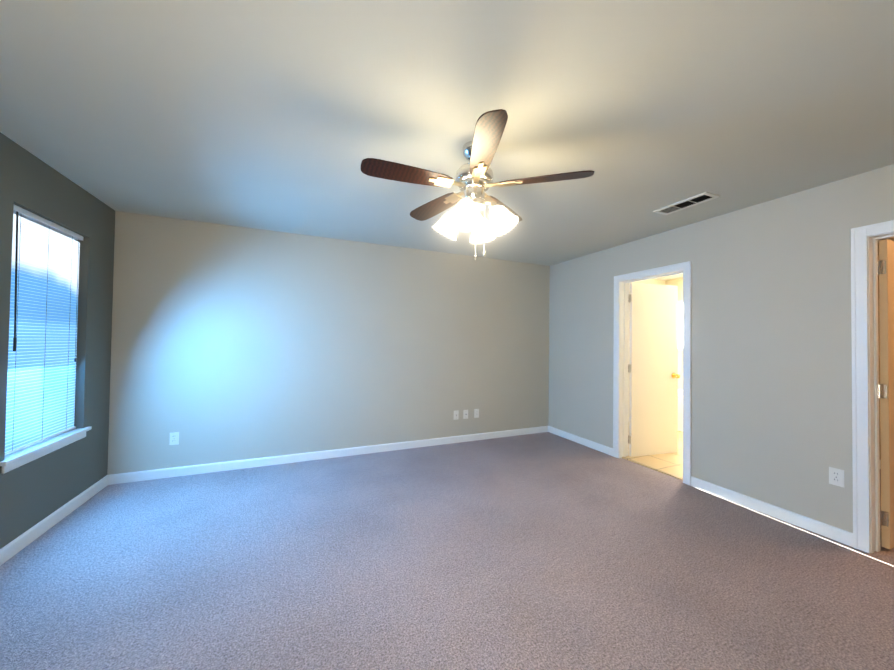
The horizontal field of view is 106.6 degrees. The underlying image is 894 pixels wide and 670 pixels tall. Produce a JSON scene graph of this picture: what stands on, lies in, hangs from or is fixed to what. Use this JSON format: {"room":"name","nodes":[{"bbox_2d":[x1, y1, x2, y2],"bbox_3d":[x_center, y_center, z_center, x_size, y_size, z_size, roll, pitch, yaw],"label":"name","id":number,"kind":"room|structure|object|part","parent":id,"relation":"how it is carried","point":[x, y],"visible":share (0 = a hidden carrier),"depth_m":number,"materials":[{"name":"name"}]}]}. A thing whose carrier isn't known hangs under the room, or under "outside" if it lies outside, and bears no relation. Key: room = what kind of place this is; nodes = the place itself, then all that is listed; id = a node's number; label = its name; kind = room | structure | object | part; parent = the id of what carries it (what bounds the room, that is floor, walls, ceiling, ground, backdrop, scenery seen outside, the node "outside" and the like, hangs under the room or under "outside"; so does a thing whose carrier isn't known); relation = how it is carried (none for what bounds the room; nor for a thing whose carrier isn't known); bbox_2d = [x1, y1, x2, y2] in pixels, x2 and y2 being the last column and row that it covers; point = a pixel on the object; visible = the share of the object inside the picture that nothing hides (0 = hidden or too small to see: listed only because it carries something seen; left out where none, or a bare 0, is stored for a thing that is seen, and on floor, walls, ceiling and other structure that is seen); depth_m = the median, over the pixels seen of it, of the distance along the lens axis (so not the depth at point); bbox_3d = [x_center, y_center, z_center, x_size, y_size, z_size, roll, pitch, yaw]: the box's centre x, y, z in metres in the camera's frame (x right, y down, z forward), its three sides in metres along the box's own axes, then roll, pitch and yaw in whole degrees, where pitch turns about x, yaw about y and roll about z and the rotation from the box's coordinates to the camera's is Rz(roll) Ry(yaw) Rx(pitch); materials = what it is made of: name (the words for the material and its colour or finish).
{"room":"empty bedroom","nodes":[
{"label":"empty bedroom","id":0,"kind":"room"},
{"bbox_2d":[0,132,114,548],"bbox_3d":[-2.091,0.076,0.692,0.150,2.440,5.200,1,-1,-23],"label":"wall","id":1,"kind":"structure","parent":0,"point":[34,492],"depth_m":2.42,"materials":[{"name":"grey paint"}]},
{"bbox_2d":[5,205,82,455],"bbox_3d":[-2.770,-0.029,2.247,0.110,1.503,0.750,1,-1,-23],"label":"window","id":2,"kind":"structure","parent":1,"relation":"in","point":[29,410],"depth_m":2.24,"materials":[{"name":"white plastic"}]},
{"bbox_2d":[12,362,15,450],"bbox_3d":[-2.628,-0.022,2.037,0.002,1.450,0.002,1,-1,-23],"label":"blind cord","id":3,"kind":"object","parent":2,"relation":"hanging from","point":[15,362],"depth_m":2.03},
{"bbox_2d":[13,212,20,350],"bbox_3d":[-2.593,-0.322,2.005,0.010,0.840,0.018,0,-1,37],"label":"blind cord","id":4,"kind":"object","parent":2,"relation":"hanging from","point":[15,313],"depth_m":2.00,"materials":[{"name":"plastic"}]},
{"bbox_3d":[-2.738,-0.029,2.260,0.040,1.497,0.738,1,-1,-23],"label":"window blind rails","id":5,"kind":"part","parent":2,"relation":"part of","materials":[{"name":"white plastic"}]},
{"bbox_2d":[42,244,48,430],"bbox_3d":[-2.727,-0.019,2.265,0.002,1.450,0.002,1,-1,-23],"label":"blind cord","id":6,"kind":"object","parent":2,"relation":"hanging from","point":[48,244],"depth_m":2.26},
{"bbox_2d":[66,236,72,421],"bbox_3d":[-2.826,-0.017,2.494,0.002,1.450,0.002,1,-1,-23],"label":"blind cord","id":7,"kind":"object","parent":2,"relation":"hanging from","point":[72,236],"depth_m":2.49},
{"bbox_2d":[74,239,78,361],"bbox_3d":[-2.830,-0.265,2.549,0.012,0.942,0.012,2,-1,-38],"label":"blind cord","id":8,"kind":"object","parent":2,"relation":"hanging from","point":[78,239],"depth_m":2.55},
{"bbox_2d":[0,426,91,473],"bbox_3d":[-2.725,0.761,2.257,0.112,0.075,0.840,1,-1,-23],"label":"window sill","id":9,"kind":"structure","parent":1,"relation":"attached to","point":[14,460],"depth_m":2.18,"materials":[{"name":"white paint"}]},
{"bbox_2d":[0,474,111,565],"bbox_3d":[-2.029,1.255,0.700,0.013,0.086,4.830,1,-1,-23],"label":"baseboard","id":10,"kind":"structure","parent":1,"relation":"attached to","point":[8,551],"depth_m":2.26,"materials":[{"name":"white paint"}]},
{"bbox_2d":[107,211,549,474],"bbox_3d":[-0.744,0.152,4.024,4.965,2.440,0.150,1,-1,-23],"label":"wall","id":11,"kind":"structure","parent":0,"point":[231,343],"depth_m":3.60,"materials":[{"name":"beige paint"}]},
{"bbox_2d":[169,432,178,444],"bbox_3d":[-2.570,0.977,3.139,0.070,0.115,0.008,1,-1,-23],"label":"electrical outlet","id":12,"kind":"object","parent":11,"relation":"attached to","point":[174,438],"visible":1,"depth_m":3.14,"materials":[{"name":"white plastic"}]},
{"bbox_2d":[112,426,547,483],"bbox_3d":[-0.757,1.327,3.915,4.900,0.086,0.013,1,-1,-23],"label":"baseboard","id":13,"kind":"structure","parent":11,"relation":"attached to","point":[128,477],"depth_m":3.57,"materials":[{"name":"white paint"}]},
{"bbox_2d":[453,410,458,419],"bbox_3d":[0.120,1.033,4.295,0.070,0.115,0.017,1,-1,-23],"label":"outlet","id":14,"kind":"object","parent":11,"relation":"attached to","point":[456,415],"visible":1,"depth_m":4.30,"materials":[{"name":"white plastic"}]},
{"bbox_2d":[463,410,467,418],"bbox_3d":[0.247,1.036,4.355,0.070,0.115,0.008,1,-1,-23],"label":"outlet","id":15,"kind":"object","parent":11,"relation":"attached to","point":[465,414],"visible":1,"depth_m":4.35,"materials":[{"name":"white plastic"}]},
{"bbox_2d":[474,409,478,417],"bbox_3d":[0.394,1.039,4.418,0.070,0.115,0.008,1,-1,-23],"label":"electrical outlet","id":16,"kind":"object","parent":11,"relation":"attached to","point":[476,413],"visible":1,"depth_m":4.42,"materials":[{"name":"white plastic"}]},
{"bbox_2d":[0,432,893,669],"bbox_3d":[1.404,1.418,2.186,7.800,0.100,5.200,1,-1,-23],"label":"floor carpet","id":17,"kind":"object","parent":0,"point":[544,551],"visible":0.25,"depth_m":1.86,"materials":[{"name":"grey carpet"}]},
{"bbox_2d":[0,0,893,280],"bbox_3d":[1.437,-1.131,2.230,7.800,0.120,5.200,1,-1,-23],"label":"ceiling","id":18,"kind":"structure","parent":0,"point":[286,116],"depth_m":1.60,"materials":[{"name":"white paint"}]},
{"bbox_2d":[361,109,593,259],"bbox_3d":[0.114,-0.756,1.931,1.200,0.675,1.238,1,-1,-23],"label":"fan","id":19,"kind":"object","parent":18,"relation":"hanging from","point":[473,182],"visible":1,"depth_m":1.84,"materials":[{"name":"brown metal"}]},
{"bbox_3d":[0.160,-0.902,1.943,0.220,0.382,0.220,1,-1,-23],"label":"motor","id":20,"kind":"part","parent":19,"relation":"part of","materials":[{"name":"silver metal"}]},
{"bbox_2d":[653,192,719,214],"bbox_3d":[1.914,-1.052,2.686,0.170,0.008,0.410,1,-1,-23],"label":"ceiling vent","id":21,"kind":"object","parent":18,"relation":"in","point":[690,202],"visible":1,"depth_m":2.66,"materials":[{"name":"white metal"}]},
{"bbox_2d":[622,431,682,480],"bbox_3d":[3.164,1.423,4.335,2.565,0.012,2.350,1,-1,-23],"label":"floor","id":22,"kind":"structure","parent":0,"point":[670,464],"depth_m":3.67,"materials":[{"name":"beige tile"}]},
{"bbox_2d":[678,388,682,431],"bbox_3d":[3.829,1.168,5.033,0.799,0.538,1.599,1,-1,-23],"label":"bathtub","id":23,"kind":"object","parent":22,"relation":"on","point":[680,410],"depth_m":4.92,"materials":[{"name":"white ceramic"}]},
{"bbox_2d":[631,278,682,388],"bbox_3d":[3.243,0.211,4.438,2.685,2.440,2.550,1,-1,-23],"label":"wall","id":24,"kind":"structure","parent":0,"point":[678,282],"depth_m":5.73,"materials":[{"name":"beige paint"}]},
{"bbox_2d":[678,300,682,349],"bbox_3d":[4.141,-0.166,5.347,0.030,0.850,1.100,1,-1,-23],"label":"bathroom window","id":25,"kind":"structure","parent":24,"relation":"attached to","point":[680,325],"depth_m":5.70,"materials":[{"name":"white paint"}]},
{"bbox_2d":[548,164,893,532],"bbox_3d":[2.536,0.171,2.689,0.130,2.440,4.900,1,-1,-23],"label":"wall","id":26,"kind":"structure","parent":0,"point":[771,386],"depth_m":2.66,"materials":[{"name":"beige paint"}]},
{"bbox_2d":[548,426,612,455],"bbox_3d":[1.714,1.367,4.354,0.013,0.086,1.087,1,-1,-23],"label":"baseboard","id":27,"kind":"structure","parent":26,"relation":"attached to","point":[602,448],"depth_m":4.28,"materials":[{"name":"white paint"}]},
{"bbox_2d":[613,261,690,485],"bbox_3d":[2.176,0.357,3.518,0.176,2.088,0.836,1,-1,-23],"label":"door frame","id":28,"kind":"structure","parent":26,"relation":"attached to","point":[621,376],"depth_m":3.80,"materials":[{"name":"white paint"}]},
{"bbox_2d":[628,283,679,456],"bbox_3d":[2.450,0.400,3.910,0.682,1.999,0.203,1,-1,-23],"label":"bathroom door","id":29,"kind":"structure","parent":26,"relation":"in","point":[654,375],"depth_m":3.91,"materials":[{"name":"white paint"}]},
{"bbox_2d":[691,476,852,546],"bbox_3d":[2.458,1.347,2.631,0.013,0.086,0.994,1,-1,-23],"label":"baseboard","id":30,"kind":"structure","parent":26,"relation":"attached to","point":[837,534],"depth_m":2.51,"materials":[{"name":"white paint"}]},
{"bbox_2d":[829,467,843,486],"bbox_3d":[2.632,0.960,2.253,0.008,0.115,0.070,1,-1,-23],"label":"outlet","id":31,"kind":"object","parent":26,"relation":"attached to","point":[836,476],"visible":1,"depth_m":2.25,"materials":[{"name":"white plastic"}]},
{"bbox_2d":[851,220,893,552],"bbox_3d":[2.924,0.337,1.788,0.176,2.088,0.946,1,-1,-23],"label":"door frame","id":32,"kind":"structure","parent":26,"relation":"attached to","point":[865,392],"depth_m":2.15,"materials":[{"name":"white paint"}]},
{"bbox_2d":[878,239,893,548],"bbox_3d":[3.200,0.382,2.321,0.798,1.999,0.179,1,-1,-23],"label":"hall door","id":33,"kind":"structure","parent":26,"relation":"in","point":[886,300],"depth_m":2.17,"materials":[{"name":"brown paint"}]},
{"bbox_2d":[878,243,880,459],"bbox_3d":[4.264,0.183,2.074,2.685,2.440,2.700,1,-1,-23],"label":"wall","id":34,"kind":"structure","parent":0,"point":[879,356],"depth_m":3.62,"materials":[{"name":"beige paint"}]}
]}

